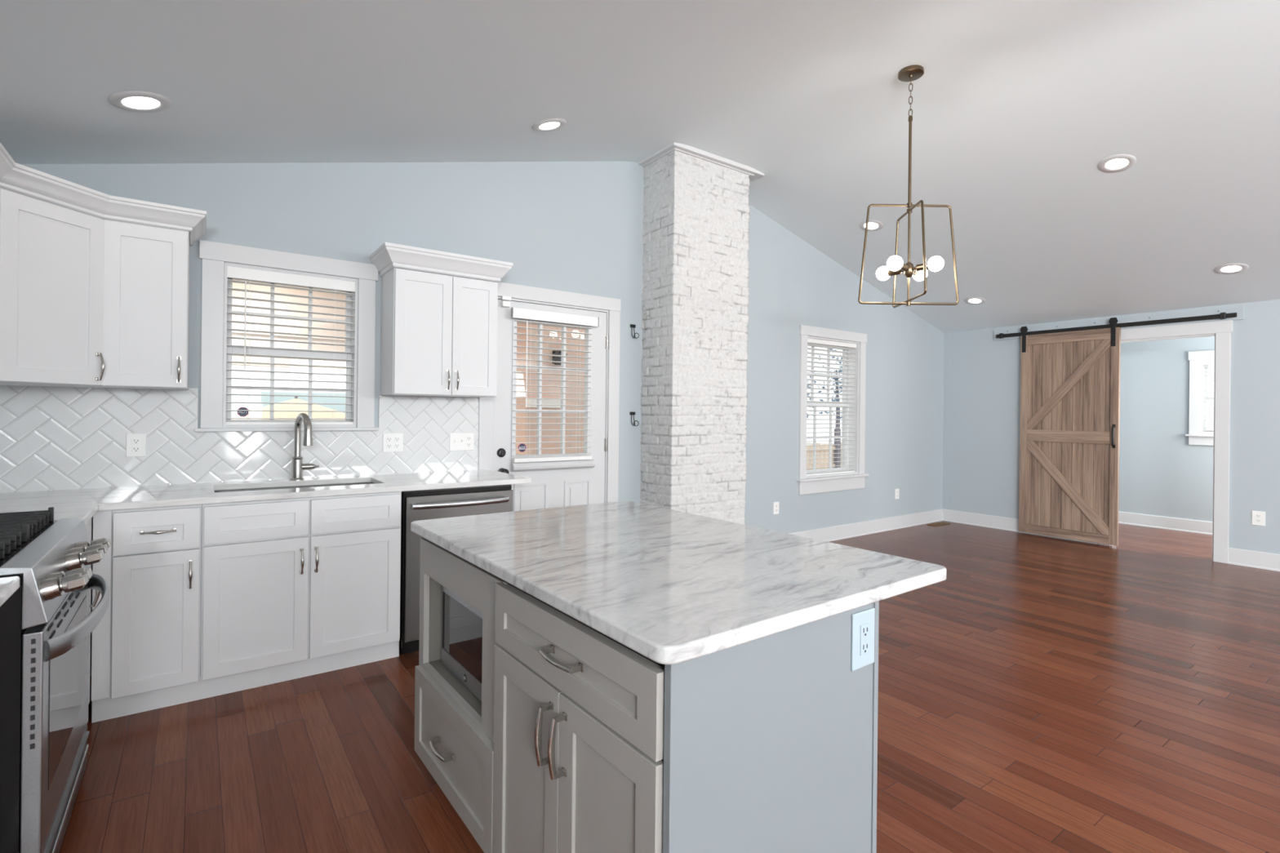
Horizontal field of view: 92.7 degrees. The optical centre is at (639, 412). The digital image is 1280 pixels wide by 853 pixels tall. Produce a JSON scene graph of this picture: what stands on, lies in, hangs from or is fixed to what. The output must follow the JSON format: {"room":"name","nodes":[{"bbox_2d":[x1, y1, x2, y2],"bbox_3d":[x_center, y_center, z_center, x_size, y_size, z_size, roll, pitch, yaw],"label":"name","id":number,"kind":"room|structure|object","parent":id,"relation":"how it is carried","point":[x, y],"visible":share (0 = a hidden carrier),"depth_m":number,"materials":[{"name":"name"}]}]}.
{"room":"kitchen","nodes":[
{"label":"kitchen","id":0,"kind":"room"},
{"bbox_2d":[20,161,944,675],"bbox_3d":[0.276,-0.362,5.230,8.838,3.350,0.200,1,0,-36],"label":"wall","id":1,"kind":"structure","parent":0,"point":[575,227],"depth_m":4.73,"materials":[{"name":"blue paint"}]},
{"bbox_2d":[0,187,106,387],"bbox_3d":[-2.678,-0.507,2.584,0.643,0.767,0.613,1,0,-36],"label":"upper cabinet","id":2,"kind":"object","parent":1,"relation":"attached to","point":[52,255],"visible":0.98,"depth_m":2.53,"materials":[{"name":"white paint"}]},
{"bbox_2d":[101,218,189,390],"bbox_3d":[-2.375,-0.503,2.948,0.311,0.767,0.379,1,0,-36],"label":"upper cabinet","id":3,"kind":"object","parent":1,"relation":"attached to","point":[146,270],"visible":1,"depth_m":2.83,"materials":[{"name":"white paint"}]},
{"bbox_2d":[0,142,206,246],"bbox_3d":[-2.280,-0.919,2.553,0.404,0.094,1.363,1,0,1],"label":"crown molding","id":4,"kind":"structure","parent":3,"relation":"attached to","point":[15,177],"depth_m":2.68,"materials":[{"name":"white paint"}]},
{"bbox_2d":[0,385,479,493],"bbox_3d":[-2.108,0.123,3.378,2.513,0.501,0.008,1,0,-36],"label":"tile backsplash","id":5,"kind":"structure","parent":1,"relation":"attached to","point":[52,438],"depth_m":3.15,"materials":[{"name":"white tile"}]},
{"bbox_2d":[125,433,146,457],"bbox_3d":[-2.529,0.162,3.064,0.078,0.118,0.008,1,0,-36],"label":"wall outlet","id":6,"kind":"object","parent":5,"relation":"attached to","point":[135,443],"visible":1,"depth_m":3.06,"materials":[{"name":"white plastic"}]},
{"bbox_2d":[131,437,140,444],"bbox_3d":[-2.527,0.141,3.062,0.033,0.031,0.002,1,0,-36],"label":"receptacle","id":7,"kind":"object","parent":6,"relation":"attached to","point":[134,440],"depth_m":3.06,"materials":[{"name":"white plastic"}]},
{"bbox_2d":[131,445,140,452],"bbox_3d":[-2.528,0.182,3.062,0.033,0.031,0.002,1,0,-36],"label":"receptacle","id":8,"kind":"object","parent":6,"relation":"attached to","point":[134,448],"depth_m":3.06,"materials":[{"name":"white plastic"}]},
{"bbox_2d":[382,432,403,452],"bbox_3d":[-1.532,0.184,3.787,0.120,0.118,0.008,1,0,-36],"label":"wall outlet","id":9,"kind":"object","parent":5,"relation":"attached to","point":[392,442],"visible":1,"depth_m":3.79,"materials":[{"name":"white plastic"}]},
{"bbox_2d":[386,436,391,441],"bbox_3d":[-1.548,0.163,3.771,0.033,0.031,0.002,1,0,-36],"label":"receptacle","id":10,"kind":"object","parent":9,"relation":"attached to","point":[388,438],"depth_m":3.77,"materials":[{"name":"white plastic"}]},
{"bbox_2d":[386,443,391,448],"bbox_3d":[-1.549,0.204,3.771,0.033,0.031,0.002,1,0,-36],"label":"receptacle","id":11,"kind":"object","parent":9,"relation":"attached to","point":[388,445],"depth_m":3.77,"materials":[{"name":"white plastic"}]},
{"bbox_2d":[394,436,399,441],"bbox_3d":[-1.511,0.164,3.798,0.033,0.031,0.002,1,0,-36],"label":"receptacle","id":12,"kind":"object","parent":9,"relation":"attached to","point":[396,438],"depth_m":3.80,"materials":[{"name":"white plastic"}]},
{"bbox_2d":[394,443,399,448],"bbox_3d":[-1.512,0.205,3.798,0.033,0.031,0.002,1,0,-36],"label":"receptacle","id":13,"kind":"object","parent":9,"relation":"attached to","point":[396,445],"depth_m":3.80,"materials":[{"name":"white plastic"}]},
{"bbox_2d":[449,432,474,450],"bbox_3d":[-1.176,0.191,4.039,0.165,0.118,0.016,1,0,-36],"label":"wall outlet","id":14,"kind":"object","parent":5,"relation":"attached to","point":[458,441],"visible":1,"depth_m":4.04,"materials":[{"name":"white plastic"}]},
{"bbox_2d":[466,442,471,447],"bbox_3d":[-1.140,0.212,4.067,0.033,0.031,0.002,1,0,-36],"label":"receptacle","id":15,"kind":"object","parent":14,"relation":"attached to","point":[468,444],"depth_m":4.07,"materials":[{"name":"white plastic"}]},
{"bbox_2d":[194,240,378,431],"bbox_3d":[-2.018,-0.401,3.540,0.904,1.006,0.245,1,0,-36],"label":"window","id":16,"kind":"structure","parent":1,"relation":"in","point":[216,257],"depth_m":3.46,"materials":[{"name":"white paint"}]},
{"bbox_2d":[237,407,248,416],"bbox_3d":[-2.221,-0.005,3.414,0.054,0.054,0.001,1,0,-36],"label":"sticker","id":17,"kind":"object","parent":16,"relation":"attached to","point":[239,413],"visible":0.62,"depth_m":3.41,"materials":[{"name":"blue"}]},
{"bbox_2d":[226,266,355,424],"bbox_3d":[-1.986,-0.362,3.498,0.664,0.886,0.060,1,0,-36],"label":"window blind","id":18,"kind":"object","parent":16,"relation":"attached to","point":[237,273],"visible":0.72,"depth_m":3.48,"materials":[{"name":"white plastic"}]},
{"bbox_2d":[368,242,512,397],"bbox_3d":[-1.227,-0.526,3.776,0.764,0.844,0.389,1,0,-36],"label":"upper cabinet","id":19,"kind":"object","parent":1,"relation":"attached to","point":[439,311],"visible":1,"depth_m":3.65,"materials":[{"name":"white paint"}]},
{"bbox_2d":[478,282,620,511],"bbox_3d":[-0.674,0.206,4.505,1.136,2.195,0.267,1,0,-36],"label":"door","id":20,"kind":"structure","parent":1,"relation":"in","point":[546,489],"depth_m":4.50,"materials":[{"name":"white paint"}]},
{"bbox_2d":[502,295,511,306],"bbox_3d":[-0.918,-0.765,4.197,0.065,0.072,0.020,1,0,-36],"label":"sensor","id":21,"kind":"object","parent":20,"relation":"attached to","point":[504,304],"visible":1,"depth_m":4.19,"materials":[{"name":"white plastic"}]},
{"bbox_2d":[518,443,526,452],"bbox_3d":[-0.836,0.248,4.334,0.061,0.061,0.001,1,0,-36],"label":"sticker","id":22,"kind":"object","parent":20,"relation":"attached to","point":[522,446],"visible":0.98,"depth_m":4.33,"materials":[{"name":"blue"}]},
{"bbox_2d":[511,307,599,462],"bbox_3d":[-0.617,-0.186,4.416,0.700,1.070,0.063,1,0,-36],"label":"window blind","id":23,"kind":"object","parent":20,"relation":"attached to","point":[516,313],"visible":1,"depth_m":4.39,"materials":[{"name":"white plastic"}]},
{"bbox_2d":[629,412,639,426],"bbox_3d":[-0.045,0.049,4.843,0.053,0.112,0.057,1,0,-36],"label":"coat hook","id":24,"kind":"object","parent":1,"relation":"attached to","point":[630,413],"visible":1,"depth_m":4.85,"materials":[{"name":"black metal"}]},
{"bbox_2d":[630,324,639,337],"bbox_3d":[-0.042,-0.646,4.839,0.053,0.112,0.057,1,0,-36],"label":"coat hook","id":25,"kind":"object","parent":1,"relation":"attached to","point":[632,326],"visible":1,"depth_m":4.84,"materials":[{"name":"black metal"}]},
{"bbox_2d":[638,142,764,181],"bbox_3d":[0.510,-1.992,4.983,0.970,0.044,0.455,1,0,-36],"label":"trim","id":26,"kind":"structure","parent":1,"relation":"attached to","point":[753,174],"depth_m":4.77,"materials":[{"name":"white paint"}]},
{"bbox_2d":[773,502,778,514],"bbox_3d":[1.308,0.914,5.859,0.078,0.118,0.008,1,0,-36],"label":"wall outlet","id":27,"kind":"object","parent":1,"relation":"attached to","point":[775,504],"visible":1,"depth_m":5.85,"materials":[{"name":"white plastic"}]},
{"bbox_2d":[796,324,868,494],"bbox_3d":[1.972,-0.025,6.427,1.135,1.682,0.255,1,0,-36],"label":"window","id":28,"kind":"structure","parent":1,"relation":"in","point":[812,484],"depth_m":6.54,"materials":[{"name":"white paint"}]},
{"bbox_2d":[806,337,856,475],"bbox_3d":[1.985,-0.056,6.410,0.880,1.425,0.051,1,0,-36],"label":"window blind","id":29,"kind":"object","parent":28,"relation":"attached to","point":[815,341],"visible":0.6,"depth_m":6.42,"materials":[{"name":"white plastic"}]},
{"bbox_2d":[789,508,942,542],"bbox_3d":[2.223,1.261,6.516,3.908,0.145,0.022,1,0,-36],"label":"baseboard","id":30,"kind":"structure","parent":1,"relation":"attached to","point":[867,527],"depth_m":6.76,"materials":[{"name":"white paint"}]},
{"bbox_2d":[894,488,898,498],"bbox_3d":[2.979,0.939,7.070,0.078,0.118,0.008,1,0,-36],"label":"wall outlet","id":31,"kind":"object","parent":1,"relation":"attached to","point":[896,491],"visible":1,"depth_m":7.06,"materials":[{"name":"white plastic"}]},
{"bbox_2d":[0,0,1279,333],"bbox_3d":[3.560,-1.534,0.716,8.838,1.136,11.350,1,0,-36],"label":"ceiling","id":32,"kind":"structure","parent":0,"point":[1017,105],"depth_m":3.40,"materials":[{"name":"white paint"}]},
{"bbox_2d":[107,90,172,112],"bbox_3d":[-2.024,-1.260,2.474,0.201,0.055,0.207,1,0,-32],"label":"recessed light","id":33,"kind":"object","parent":32,"relation":"in","point":[139,101],"visible":1,"depth_m":2.46,"materials":[{"name":"white paint"}]},
{"bbox_2d":[532,118,566,131],"bbox_3d":[-0.543,-1.726,3.663,0.201,0.055,0.207,1,0,-32],"label":"recessed light","id":34,"kind":"object","parent":32,"relation":"in","point":[551,124],"visible":1,"depth_m":3.65,"materials":[{"name":"white paint"}]},
{"bbox_2d":[858,219,883,231],"bbox_3d":[2.094,-1.697,5.528,0.201,0.055,0.207,1,0,-32],"label":"recessed light","id":35,"kind":"object","parent":32,"relation":"in","point":[873,225],"visible":0.87,"depth_m":5.52,"materials":[{"name":"white paint"}]},
{"bbox_2d":[857,64,959,307],"bbox_3d":[1.580,-1.316,3.579,0.446,1.375,0.403,1,0,-42],"label":"pendant light","id":36,"kind":"object","parent":32,"relation":"hanging from","point":[895,266],"visible":1,"depth_m":3.58,"materials":[{"name":"brown metal"}]},
{"bbox_2d":[887,269,903,275],"bbox_3d":[1.529,-0.842,3.641,0.041,0.037,0.114,1,0,-36],"label":"socket","id":37,"kind":"object","parent":36,"relation":"attached to","point":[890,273],"depth_m":3.64,"materials":[{"name":"brown metal"}]},
{"bbox_2d":[899,263,908,271],"bbox_3d":[1.512,-0.842,3.521,0.137,0.037,0.038,1,0,-43],"label":"socket","id":38,"kind":"object","parent":36,"relation":"attached to","point":[904,267],"depth_m":3.51,"materials":[{"name":"brown metal"}]},
{"bbox_2d":[913,269,920,276],"bbox_3d":[1.637,-0.840,3.641,0.038,0.037,0.129,1,0,45],"label":"socket","id":39,"kind":"object","parent":36,"relation":"attached to","point":[916,273],"depth_m":3.64,"materials":[{"name":"brown metal"}]},
{"bbox_2d":[912,262,928,271],"bbox_3d":[1.624,-0.841,3.521,0.040,0.037,0.113,1,0,-36],"label":"socket","id":40,"kind":"object","parent":36,"relation":"attached to","point":[918,267],"depth_m":3.51,"materials":[{"name":"brown metal"}]},
{"bbox_2d":[964,297,986,304],"bbox_3d":[3.612,-1.209,6.582,0.201,0.055,0.207,1,0,-32],"label":"recessed light","id":41,"kind":"object","parent":32,"relation":"in","point":[972,300],"visible":1,"depth_m":6.57,"materials":[{"name":"white paint"}]},
{"bbox_2d":[1097,154,1137,172],"bbox_3d":[3.198,-1.672,4.093,0.201,0.055,0.207,1,0,-32],"label":"recessed light","id":42,"kind":"object","parent":32,"relation":"in","point":[1117,162],"visible":1,"depth_m":4.08,"materials":[{"name":"white paint"}]},
{"bbox_2d":[1213,262,1248,274],"bbox_3d":[4.839,-1.180,4.996,0.201,0.055,0.207,1,0,-32],"label":"recessed light","id":43,"kind":"object","parent":32,"relation":"in","point":[1232,268],"visible":1,"depth_m":4.99,"materials":[{"name":"white paint"}]},
{"bbox_2d":[58,520,1279,852],"bbox_3d":[4.239,1.405,1.262,10.630,0.100,11.300,1,0,-36],"label":"floor","id":44,"kind":"structure","parent":0,"point":[1046,694],"depth_m":2.48,"materials":[{"name":"brown wood"}]},
{"bbox_2d":[0,506,111,852],"bbox_3d":[-1.952,0.808,1.680,0.733,0.964,0.824,1,0,-36],"label":"gas range","id":45,"kind":"object","parent":44,"relation":"on","point":[46,624],"visible":1,"depth_m":1.57,"materials":[{"name":"silver metal"}]},
{"bbox_2d":[0,520,57,566],"bbox_3d":[-2.008,0.382,1.636,0.575,0.015,0.820,1,0,-36],"label":"cooktop","id":46,"kind":"object","parent":45,"relation":"in","point":[12,556],"depth_m":1.73,"materials":[{"name":"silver metal"}]},
{"bbox_2d":[84,518,100,704],"bbox_3d":[-2.370,0.796,2.165,0.670,0.786,0.425,1,0,-36],"label":"base cabinet","id":47,"kind":"object","parent":44,"relation":"on","point":[88,525],"visible":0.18,"depth_m":2.48,"materials":[{"name":"white paint"}]},
{"bbox_2d":[0,469,530,524],"bbox_3d":[-1.771,0.393,2.976,2.589,0.030,1.052,1,0,-36],"label":"countertop","id":48,"kind":"structure","parent":47,"relation":"on","point":[84,504],"depth_m":2.93,"materials":[{"name":"stone"}]},
{"bbox_2d":[213,482,374,492],"bbox_3d":[-1.797,0.508,3.238,0.800,0.199,0.383,1,0,-36],"label":"sink","id":49,"kind":"object","parent":48,"relation":"in","point":[358,483],"visible":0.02,"depth_m":3.36,"materials":[{"name":"grey metal"}]},
{"bbox_2d":[290,413,319,480],"bbox_3d":[-1.865,0.188,3.365,0.140,0.376,0.220,1,0,-18],"label":"faucet","id":50,"kind":"object","parent":48,"relation":"on","point":[298,466],"visible":1,"depth_m":3.40,"materials":[{"name":"silver metal"}]},
{"bbox_2d":[91,504,201,701],"bbox_3d":[-2.275,0.797,2.849,0.364,0.786,0.669,1,0,-36],"label":"base cabinet","id":51,"kind":"object","parent":44,"relation":"on","point":[148,637],"visible":0.89,"depth_m":2.61,"materials":[{"name":"white paint"}]},
{"bbox_2d":[91,640,399,723],"bbox_3d":[-1.782,1.242,2.896,1.224,0.100,0.015,1,0,-36],"label":"toe kick","id":52,"kind":"object","parent":44,"relation":"on","point":[106,708],"visible":0.71,"depth_m":2.82,"materials":[{"name":"white paint"}]},
{"bbox_2d":[200,491,401,680],"bbox_3d":[-1.779,0.802,3.209,0.859,0.786,0.669,1,0,-36],"label":"base cabinet","id":53,"kind":"object","parent":44,"relation":"on","point":[286,580],"visible":0.95,"depth_m":2.93,"materials":[{"name":"white paint"}]},
{"bbox_2d":[400,484,513,654],"bbox_3d":[-1.154,0.859,3.612,0.615,0.879,0.658,1,0,-36],"label":"dishwasher","id":54,"kind":"object","parent":44,"relation":"on","point":[424,504],"visible":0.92,"depth_m":3.26,"materials":[{"name":"silver metal"}]},
{"bbox_2d":[414,537,506,852],"bbox_3d":[-0.361,0.866,2.084,0.684,0.882,0.702,1,0,-37],"label":"base cabinet","id":55,"kind":"object","parent":44,"relation":"on","point":[454,730],"visible":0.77,"depth_m":1.88,"materials":[{"name":"grey paint"}]},
{"bbox_2d":[428,577,482,716],"bbox_3d":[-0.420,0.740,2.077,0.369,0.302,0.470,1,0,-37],"label":"microwave","id":56,"kind":"object","parent":55,"relation":"in","point":[462,623],"visible":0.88,"depth_m":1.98,"materials":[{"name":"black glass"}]},
{"bbox_2d":[492,581,879,852],"bbox_3d":[0.067,0.870,1.515,0.686,0.882,0.719,1,0,-37],"label":"base cabinet","id":57,"kind":"object","parent":44,"relation":"on","point":[768,744],"visible":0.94,"depth_m":1.25,"materials":[{"name":"grey paint"}]},
{"bbox_2d":[410,500,946,664],"bbox_3d":[-0.005,0.412,1.893,0.968,0.032,1.452,1,0,-37],"label":"countertop","id":58,"kind":"structure","parent":57,"relation":"on","point":[668,586],"depth_m":1.54,"materials":[{"name":"white stone"}]},
{"bbox_2d":[851,607,875,671],"bbox_3d":[0.512,0.517,1.396,0.086,0.128,0.009,1,0,-37],"label":"wall outlet","id":59,"kind":"object","parent":57,"relation":"attached to","point":[863,623],"visible":1,"depth_m":1.39,"materials":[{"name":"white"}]},
{"bbox_2d":[860,622,869,655],"bbox_3d":[0.513,0.517,1.394,0.033,0.068,0.002,1,0,-37],"label":"receptacle","id":60,"kind":"object","parent":59,"relation":"attached to","point":[864,627],"depth_m":1.39,"materials":[{"name":"white plastic"}]},
{"bbox_2d":[640,151,750,524],"bbox_3d":[0.452,-0.342,4.978,0.814,3.315,0.415,1,0,-36],"label":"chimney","id":61,"kind":"object","parent":44,"relation":"on","point":[695,291],"visible":0.9,"depth_m":4.79,"materials":[{"name":"white brick"}]},
{"bbox_2d":[926,521,950,526],"bbox_3d":[3.614,1.346,7.384,0.320,0.006,0.120,1,0,-36],"label":"floor vent","id":62,"kind":"object","parent":44,"relation":"in","point":[940,523],"visible":1,"depth_m":7.36,"materials":[{"name":"gold metal"}]},
{"bbox_3d":[-1.575,0.811,0.993,0.582,0.766,0.695,1,0,-36],"label":"base cabinet","id":63,"kind":"object","parent":44,"relation":"on","visible":0},
{"bbox_2d":[0,576,19,607],"bbox_3d":[-1.554,0.410,1.011,0.634,0.032,0.705,1,0,-36],"label":"countertop","id":64,"kind":"structure","parent":63,"relation":"on","point":[8,585],"depth_m":1.41,"materials":[{"name":"stone"}]},
{"bbox_2d":[942,299,1279,554],"bbox_3d":[7.116,0.199,3.213,0.120,2.374,11.100,1,0,-36],"label":"wall","id":65,"kind":"structure","parent":0,"point":[982,373],"depth_m":6.98,"materials":[{"name":"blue paint"}]},
{"bbox_2d":[942,508,1098,543],"bbox_3d":[4.273,1.283,6.999,0.022,0.145,1.645,1,0,-36],"label":"baseboard","id":66,"kind":"structure","parent":65,"relation":"attached to","point":[953,516],"depth_m":7.24,"materials":[{"name":"white paint"}]},
{"bbox_2d":[995,312,1236,338],"bbox_3d":[4.753,-0.885,6.293,0.058,0.058,2.035,1,0,-36],"label":"barn door track","id":67,"kind":"object","parent":65,"relation":"attached to","point":[1223,315],"visible":1,"depth_m":6.08,"materials":[{"name":"black metal"}]},
{"bbox_2d":[1018,317,1120,546],"bbox_3d":[4.548,0.186,6.514,0.078,2.305,0.913,1,0,-36],"label":"barn door","id":68,"kind":"structure","parent":67,"relation":"hanging from","point":[1069,421],"depth_m":6.49,"materials":[{"name":"brown wood"}]},
{"bbox_2d":[993,306,1244,340],"bbox_3d":[4.785,-0.905,6.322,0.024,0.121,2.118,1,0,-36],"label":"trim","id":69,"kind":"structure","parent":65,"relation":"attached to","point":[1239,310],"depth_m":6.02,"materials":[{"name":"grey paint"}]},
{"bbox_2d":[1098,320,1232,563],"bbox_3d":[5.105,0.261,5.967,0.145,2.206,1.007,1,0,-36],"label":"door frame","id":70,"kind":"structure","parent":65,"relation":"in","point":[1221,331],"depth_m":5.58,"materials":[{"name":"white paint"}]},
{"bbox_2d":[1227,547,1279,571],"bbox_3d":[7.789,1.320,2.146,0.022,0.145,8.368,1,0,-36],"label":"baseboard","id":71,"kind":"structure","parent":65,"relation":"attached to","point":[1261,560],"depth_m":5.39,"materials":[{"name":"white paint"}]},
{"bbox_2d":[1251,511,1265,525],"bbox_3d":[5.455,0.930,5.384,0.008,0.125,0.085,1,0,-36],"label":"wall outlet","id":72,"kind":"object","parent":65,"relation":"attached to","point":[1258,517],"visible":1,"depth_m":5.38,"materials":[{"name":"white plastic"}]},
{"bbox_2d":[1255,518,1261,522],"bbox_3d":[5.453,0.951,5.383,0.002,0.031,0.033,1,0,-36],"label":"receptacle","id":73,"kind":"object","parent":72,"relation":"attached to","point":[1257,520],"depth_m":5.38,"materials":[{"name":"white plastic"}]},
{"bbox_2d":[1118,336,1214,521],"bbox_3d":[5.699,0.121,6.755,1.742,2.500,4.500,1,0,-36],"label":"wall","id":74,"kind":"structure","parent":0,"point":[1162,474],"depth_m":7.28,"materials":[{"name":"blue paint"}]},
{"bbox_2d":[1118,511,1212,534],"bbox_3d":[6.261,1.304,7.171,0.022,0.145,4.300,1,0,-36],"label":"baseboard","id":75,"kind":"structure","parent":74,"relation":"attached to","point":[1129,518],"depth_m":7.22,"materials":[{"name":"white paint"}]},
{"bbox_2d":[1185,350,1214,445],"bbox_3d":[6.703,-0.166,6.730,0.250,1.075,0.995,1,0,-36],"label":"window","id":76,"kind":"structure","parent":74,"relation":"in","point":[1196,358],"depth_m":7.01,"materials":[{"name":"white paint"}]},
{"bbox_2d":[1201,360,1214,433],"bbox_3d":[6.668,-0.172,6.704,0.051,0.840,0.745,1,0,-36],"label":"window blind","id":77,"kind":"object","parent":76,"relation":"attached to","point":[1207,362],"visible":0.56,"depth_m":6.95,"materials":[{"name":"white plastic"}]},
{"label":"outside","id":78,"kind":"structure","parent":0,"visible":0},
{"bbox_2d":[806,442,827,444],"bbox_3d":[-0.764,1.552,18.075,32.000,0.200,21.800,1,0,-36],"label":"ground","id":79,"kind":"structure","parent":78,"point":[807,443],"depth_m":30.79,"materials":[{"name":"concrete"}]},
{"bbox_2d":[231,391,345,415],"bbox_3d":[-7.041,0.501,10.988,9.500,1.770,0.100,1,0,-36],"label":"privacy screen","id":80,"kind":"object","parent":79,"relation":"on","point":[253,398],"visible":0.02,"depth_m":11.20,"materials":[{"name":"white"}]},
{"bbox_2d":[231,396,345,419],"bbox_3d":[-4.936,0.578,8.747,2.494,1.660,2.494,1,0,32],"label":"patio umbrella","id":81,"kind":"object","parent":79,"relation":"on","point":[277,406],"visible":0.04,"depth_m":8.35,"materials":[{"name":"beige fabric"}]},
{"bbox_2d":[515,322,585,454],"bbox_3d":[-1.020,-0.126,7.750,1.120,3.150,0.400,1,0,-36],"label":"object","id":82,"kind":"structure","parent":79,"relation":"on","point":[547,434],"depth_m":7.45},
{"bbox_2d":[525,398,560,408],"bbox_3d":[-1.133,-0.117,7.335,0.470,0.110,0.120,1,0,-36],"label":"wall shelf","id":83,"kind":"object","parent":82,"relation":"attached to","point":[529,401],"visible":0.5,"depth_m":7.28,"materials":[{"name":"white paint"}]},
{"bbox_2d":[552,350,567,365],"bbox_3d":[-0.982,-0.670,7.416,0.140,0.180,0.160,1,0,-36],"label":"sconce","id":84,"kind":"object","parent":82,"relation":"attached to","point":[557,352],"visible":0.6,"depth_m":7.37,"materials":[{"name":"brown metal"}]},
{"bbox_2d":[552,350,567,355],"bbox_3d":[-0.973,-0.730,7.404,0.140,0.060,0.130,1,0,-36],"label":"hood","id":85,"kind":"object","parent":84,"relation":"attached to","point":[557,352],"depth_m":7.37,"materials":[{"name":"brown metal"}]},
{"bbox_2d":[806,351,823,425],"bbox_3d":[5.246,-0.307,20.761,2.854,3.652,2.228,1,0,-36],"label":"tree","id":86,"kind":"object","parent":79,"relation":"on","point":[807,351],"visible":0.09,"depth_m":20.38,"materials":[{"name":"grey plant"}]},
{"bbox_2d":[806,429,841,470],"bbox_3d":[4.671,0.950,14.673,9.600,1.120,0.120,1,0,-36],"label":"fence","id":87,"kind":"object","parent":79,"relation":"on","point":[836,446],"visible":0.11,"depth_m":14.53,"materials":[{"name":"brown wood"}]},
{"bbox_2d":[813,348,842,429],"bbox_3d":[6.764,-0.373,20.771,1.982,3.815,2.632,1,0,1],"label":"tree","id":88,"kind":"object","parent":79,"relation":"on","point":[840,362],"visible":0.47,"depth_m":20.89,"materials":[{"name":"grey plant"}]},
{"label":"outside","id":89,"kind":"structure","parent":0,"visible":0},
{"bbox_2d":[231,282,346,370],"bbox_3d":[-4.058,-0.993,7.149,4.200,0.920,0.200,1,0,-36],"label":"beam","id":90,"kind":"structure","parent":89,"point":[240,286],"depth_m":7.04,"materials":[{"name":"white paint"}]},
{"bbox_2d":[232,279,340,292],"bbox_3d":[-3.129,-1.473,5.873,4.200,0.060,3.350,1,0,-36],"label":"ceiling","id":91,"kind":"structure","parent":90,"relation":"on","point":[233,279],"depth_m":6.99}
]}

